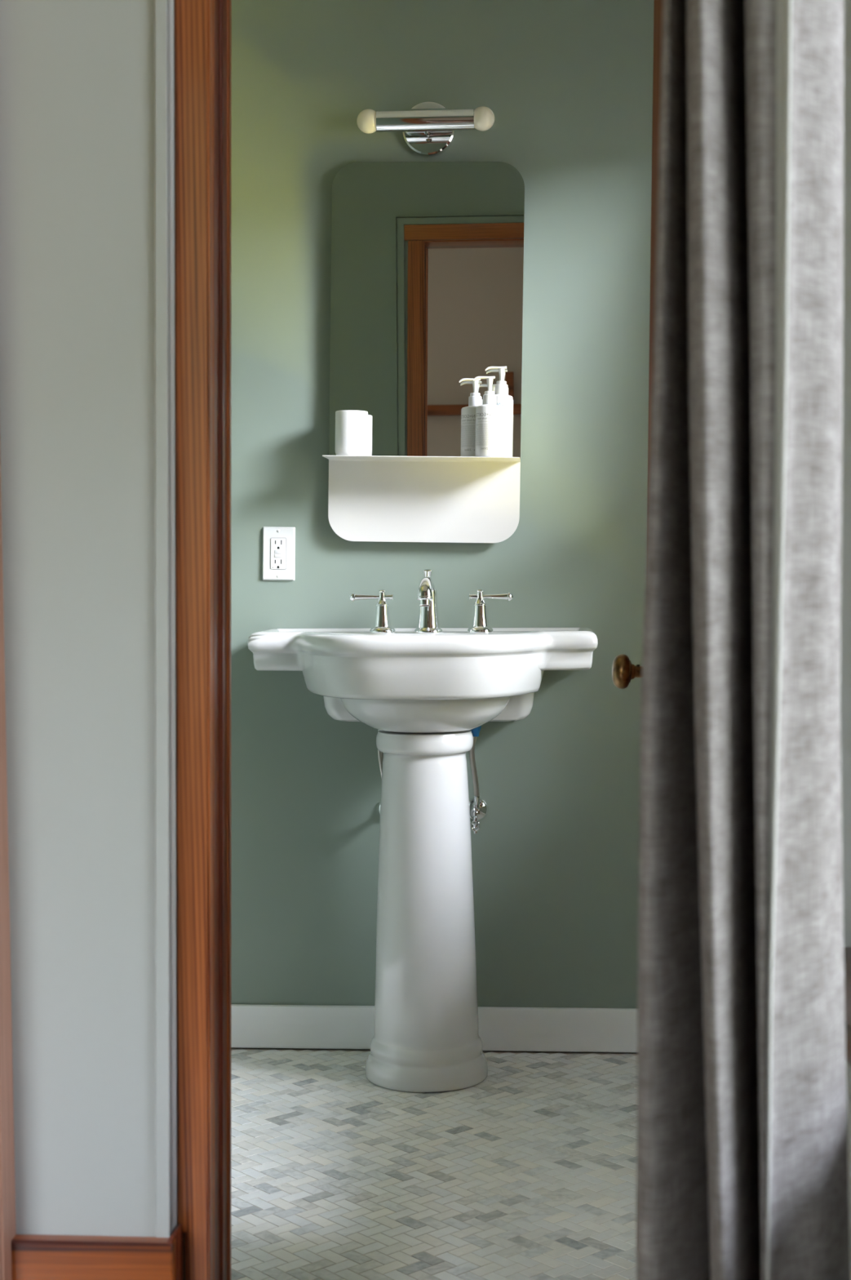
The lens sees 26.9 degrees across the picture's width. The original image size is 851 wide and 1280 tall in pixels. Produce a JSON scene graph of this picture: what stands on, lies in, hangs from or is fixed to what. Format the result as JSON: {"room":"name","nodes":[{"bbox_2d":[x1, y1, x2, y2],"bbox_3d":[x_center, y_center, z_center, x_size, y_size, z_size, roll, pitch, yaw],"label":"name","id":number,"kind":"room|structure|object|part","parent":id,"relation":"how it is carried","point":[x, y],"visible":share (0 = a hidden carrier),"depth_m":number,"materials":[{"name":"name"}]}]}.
{"room":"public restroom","nodes":[
{"label":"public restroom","id":0,"kind":"room"},
{"bbox_2d":[0,0,183,1279],"bbox_3d":[-1.150,-0.391,1.989,3.120,2.800,0.073,0,2,4],"label":"wall","id":1,"kind":"structure","parent":0,"point":[77,145],"depth_m":1.92,"materials":[{"name":"grey paint"}]},
{"bbox_2d":[0,452,16,1279],"bbox_3d":[-0.519,-0.216,1.892,0.130,2.350,0.052,0,2,4],"label":"trim","id":2,"kind":"structure","parent":1,"relation":"attached to","point":[7,1183],"depth_m":1.91,"materials":[{"name":"brown wood"}]},
{"bbox_2d":[11,1234,176,1279],"bbox_3d":[-1.487,0.807,2.013,2.437,0.307,0.021,0,2,4],"label":"baseboard","id":3,"kind":"structure","parent":1,"relation":"attached to","point":[33,1256],"depth_m":1.92,"materials":[{"name":"orange wood"}]},
{"bbox_2d":[153,0,173,1237],"bbox_3d":[-0.283,-0.489,1.895,0.040,2.307,0.018,0,2,4],"label":"trim","id":4,"kind":"structure","parent":1,"relation":"attached to","point":[162,1145],"depth_m":1.91,"materials":[{"name":"grey paint"}]},
{"bbox_2d":[167,1223,182,1279],"bbox_3d":[-0.273,0.801,1.948,0.007,0.311,0.047,0,2,4],"label":"trim","id":5,"kind":"structure","parent":1,"relation":"attached to","point":[176,1233],"depth_m":1.95,"materials":[{"name":"red wood"}]},
{"bbox_2d":[183,1232,185,1279],"bbox_3d":[-0.135,-0.249,2.030,1.940,2.500,0.050,0,2,4],"label":"wall","id":6,"kind":"structure","parent":0,"point":[184,1233],"depth_m":2.05,"materials":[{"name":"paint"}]},
{"bbox_2d":[174,0,231,1279],"bbox_3d":[0.064,-0.091,1.992,0.718,2.085,0.149,0,2,4],"label":"door frame","id":7,"kind":"structure","parent":6,"relation":"in","point":[202,28],"depth_m":1.96,"materials":[{"name":"orange wood"}]},
{"bbox_3d":[-0.252,-0.076,1.948,0.056,2.062,0.018,0,2,4],"label":"casing","id":8,"kind":"part","parent":7,"relation":"part of","materials":[{"name":"orange wood"}]},
{"bbox_3d":[-0.253,-0.060,2.079,0.072,2.021,0.016,0,2,4],"label":"casing","id":9,"kind":"part","parent":7,"relation":"part of","materials":[{"name":"orange wood"}]},
{"bbox_2d":[612,0,662,688],"bbox_3d":[0.328,-0.062,2.325,0.107,1.973,0.581,0,2,-2],"label":"door","id":10,"kind":"structure","parent":7,"relation":"attached to","point":[623,670],"depth_m":2.56,"materials":[{"name":"orange wood"}]},
{"bbox_3d":[0.281,0.045,2.561,0.024,0.050,0.050,1,2,4],"label":"knob","id":11,"kind":"part","parent":10,"relation":"part of","materials":[{"name":"gold metal"}]},
{"bbox_2d":[231,1048,637,1279],"bbox_3d":[-0.067,0.945,2.921,1.850,0.060,1.783,0,2,4],"label":"floor","id":12,"kind":"structure","parent":0,"point":[527,1171],"depth_m":3.04,"materials":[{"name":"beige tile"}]},
{"bbox_2d":[247,626,598,1092],"bbox_3d":[-0.005,0.434,3.582,0.704,0.903,0.412,0,2,4],"label":"pedestal sink","id":13,"kind":"object","parent":12,"relation":"on","point":[424,694],"visible":0.99,"depth_m":3.51,"materials":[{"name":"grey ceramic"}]},
{"bbox_2d":[247,626,598,671],"bbox_3d":[-0.007,0.052,3.566,0.704,0.138,0.412,0,2,4],"label":"basin","id":14,"kind":"object","parent":13,"relation":"in","point":[566,648],"depth_m":3.44,"materials":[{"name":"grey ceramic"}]},
{"bbox_3d":[-0.001,0.142,3.571,0.344,0.077,0.284,0,2,4],"label":"bowl","id":15,"kind":"part","parent":13,"relation":"part of","materials":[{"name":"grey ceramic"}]},
{"bbox_2d":[349,569,514,633],"bbox_3d":[0.008,-0.078,3.618,0.340,0.131,0.152,0,2,4],"label":"faucet","id":16,"kind":"object","parent":13,"relation":"on","point":[428,619],"visible":1,"depth_m":3.65,"materials":[{"name":"silver metal"}]},
{"bbox_3d":[-0.112,-0.089,3.675,0.094,0.019,0.019,0,2,4],"label":"lever","id":17,"kind":"part","parent":16,"relation":"part of","materials":[{"name":"silver metal"}]},
{"bbox_3d":[-0.089,-0.059,3.675,0.054,0.090,0.054,0,2,4],"label":"handle","id":18,"kind":"part","parent":16,"relation":"part of","materials":[{"name":"silver metal"}]},
{"bbox_3d":[0.004,-0.130,3.653,0.022,0.031,0.022,0,2,4],"label":"lift knob","id":19,"kind":"part","parent":16,"relation":"part of","materials":[{"name":"silver metal"}]},
{"bbox_3d":[0.003,-0.071,3.619,0.058,0.117,0.147,0,2,4],"label":"spout","id":20,"kind":"part","parent":16,"relation":"part of","materials":[{"name":"silver metal"}]},
{"bbox_3d":[0.113,-0.060,3.661,0.054,0.090,0.054,0,2,4],"label":"handle","id":21,"kind":"part","parent":16,"relation":"part of","materials":[{"name":"silver metal"}]},
{"bbox_3d":[0.135,-0.089,3.659,0.094,0.019,0.019,0,2,4],"label":"lever","id":22,"kind":"part","parent":16,"relation":"part of","materials":[{"name":"silver metal"}]},
{"bbox_2d":[231,0,654,1053],"bbox_3d":[-0.037,-0.323,3.811,1.900,2.500,0.100,0,2,4],"label":"wall","id":23,"kind":"structure","parent":0,"point":[567,85],"depth_m":3.76,"materials":[{"name":"green paint"}]},
{"bbox_2d":[262,526,295,580],"bbox_3d":[-0.313,-0.184,3.780,0.070,0.114,0.008,1,2,4],"label":"wall outlet","id":24,"kind":"object","parent":23,"relation":"attached to","point":[278,542],"visible":1,"depth_m":3.78,"materials":[{"name":"white plastic"}]},
{"bbox_2d":[271,537,286,568],"bbox_3d":[-0.313,-0.183,3.779,0.034,0.067,0.004,0,2,4],"label":"socket","id":25,"kind":"object","parent":24,"relation":"attached to","point":[278,545],"depth_m":3.78,"materials":[{"name":"white plastic"}]},
{"bbox_2d":[377,802,380,816],"bbox_3d":[-0.079,0.370,3.750,0.052,0.066,0.082,0,2,4],"label":"shutoff valve","id":26,"kind":"object","parent":23,"relation":"attached to","point":[379,806],"visible":0.03,"depth_m":3.79,"materials":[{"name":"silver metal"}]},
{"bbox_2d":[377,729,382,777],"bbox_3d":[-0.084,0.260,3.703,0.010,0.169,0.044,2,3,39],"label":"supply hose","id":27,"kind":"object","parent":26,"relation":"attached to","point":[380,756],"visible":0.3,"depth_m":3.69,"materials":[{"name":"silver metal"}]},
{"bbox_2d":[322,161,524,542],"bbox_3d":[-0.002,-0.599,3.678,0.403,0.792,0.136,1,2,4],"label":"wall mirror","id":28,"kind":"object","parent":23,"relation":"attached to","point":[428,257],"visible":1,"depth_m":3.72,"materials":[{"name":"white mirror"}]},
{"bbox_2d":[335,409,368,455],"bbox_3d":[-0.154,-0.427,3.692,0.068,0.095,0.068,1,2,4],"label":"tumbler","id":29,"kind":"object","parent":28,"relation":"on","point":[351,425],"visible":0.89,"depth_m":3.66,"materials":[{"name":"white ceramic"}]},
{"bbox_3d":[-0.007,-0.290,3.679,0.403,0.174,0.112,1,2,4],"label":"shelf panel","id":30,"kind":"part","parent":28,"relation":"part of","materials":[{"name":"white"}]},
{"bbox_2d":[459,377,481,456],"bbox_3d":[0.100,-0.460,3.690,0.062,0.167,0.057,1,2,4],"label":"pump bottle","id":31,"kind":"object","parent":28,"relation":"on","point":[468,413],"visible":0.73,"depth_m":3.67,"materials":[{"name":"grey plastic"}]},
{"bbox_2d":[473,376,503,457],"bbox_3d":[0.128,-0.457,3.639,0.061,0.166,0.056,1,2,4],"label":"pump bottle","id":32,"kind":"object","parent":28,"relation":"on","point":[489,415],"visible":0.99,"depth_m":3.62,"materials":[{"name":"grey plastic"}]},
{"bbox_2d":[485,366,513,457],"bbox_3d":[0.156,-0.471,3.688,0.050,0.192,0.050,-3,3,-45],"label":"pump bottle","id":33,"kind":"object","parent":28,"relation":"on","point":[504,399],"visible":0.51,"depth_m":3.67,"materials":[{"name":"grey plastic"}]},
{"bbox_2d":[356,101,494,157],"bbox_3d":[0.002,-1.066,3.677,0.284,0.114,0.100,0,2,4],"label":"wall sconce","id":34,"kind":"object","parent":23,"relation":"attached to","point":[428,129],"visible":1,"depth_m":3.64,"materials":[{"name":"silver metal"}]},
{"bbox_3d":[-0.118,-1.068,3.660,0.048,0.049,0.049,0,2,4],"label":"bulb","id":35,"kind":"part","parent":34,"relation":"part of","materials":[{"name":"white glass"}]},
{"bbox_3d":[0.004,-1.055,3.688,0.016,0.035,0.044,0,2,4],"label":"arm","id":36,"kind":"part","parent":34,"relation":"part of","materials":[{"name":"silver metal"}]},
{"bbox_3d":[0.007,-1.068,3.716,0.114,0.114,0.021,0,2,4],"label":"plate","id":37,"kind":"part","parent":34,"relation":"part of","materials":[{"name":"silver metal"}]},
{"bbox_3d":[0.118,-1.069,3.644,0.048,0.049,0.049,0,2,4],"label":"bulb","id":38,"kind":"part","parent":34,"relation":"part of","materials":[{"name":"white glass"}]},
{"bbox_2d":[231,1004,637,1052],"bbox_3d":[-0.034,0.829,3.801,1.700,0.092,0.015,0,2,4],"label":"baseboard","id":39,"kind":"structure","parent":23,"relation":"attached to","point":[252,1025],"depth_m":3.78,"materials":[{"name":"white paint"}]},
{"bbox_2d":[469,797,488,833],"bbox_3d":[0.105,0.369,3.738,0.052,0.066,0.082,0,2,4],"label":"shutoff valve","id":40,"kind":"object","parent":23,"relation":"attached to","point":[477,815],"visible":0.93,"depth_m":3.77,"materials":[{"name":"silver metal"}]},
{"bbox_2d":[469,725,481,808],"bbox_3d":[0.104,0.261,3.708,0.027,0.181,0.044,0,2,4],"label":"supply hose","id":41,"kind":"object","parent":40,"relation":"attached to","point":[476,731],"visible":0.89,"depth_m":3.71,"materials":[{"name":"silver metal"}]},
{"bbox_3d":[0.104,0.386,3.701,0.020,0.034,0.007,0,2,4],"label":"oval handle","id":42,"kind":"part","parent":40,"relation":"part of","materials":[{"name":"silver metal"}]},
{"bbox_2d":[840,0,850,1279],"bbox_3d":[0.345,-0.333,0.350,0.120,2.800,3.150,0,2,4],"label":"wall","id":43,"kind":"structure","parent":0,"point":[846,647],"depth_m":1.70,"materials":[{"name":"grey paint"}]},
{"bbox_2d":[636,0,850,1279],"bbox_3d":[0.231,-0.227,1.188,0.186,2.420,0.114,-1,2,-15],"label":"curtain","id":44,"kind":"object","parent":43,"relation":"hanging from","point":[743,1170],"visible":1,"depth_m":1.17,"materials":[{"name":"grey fabric"}]},
{"bbox_2d":[844,946,850,1066],"bbox_3d":[0.352,-0.618,0.839,0.107,1.970,1.790,0,2,4],"label":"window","id":45,"kind":"structure","parent":43,"relation":"in","point":[847,950],"depth_m":1.51,"materials":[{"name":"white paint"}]}
]}

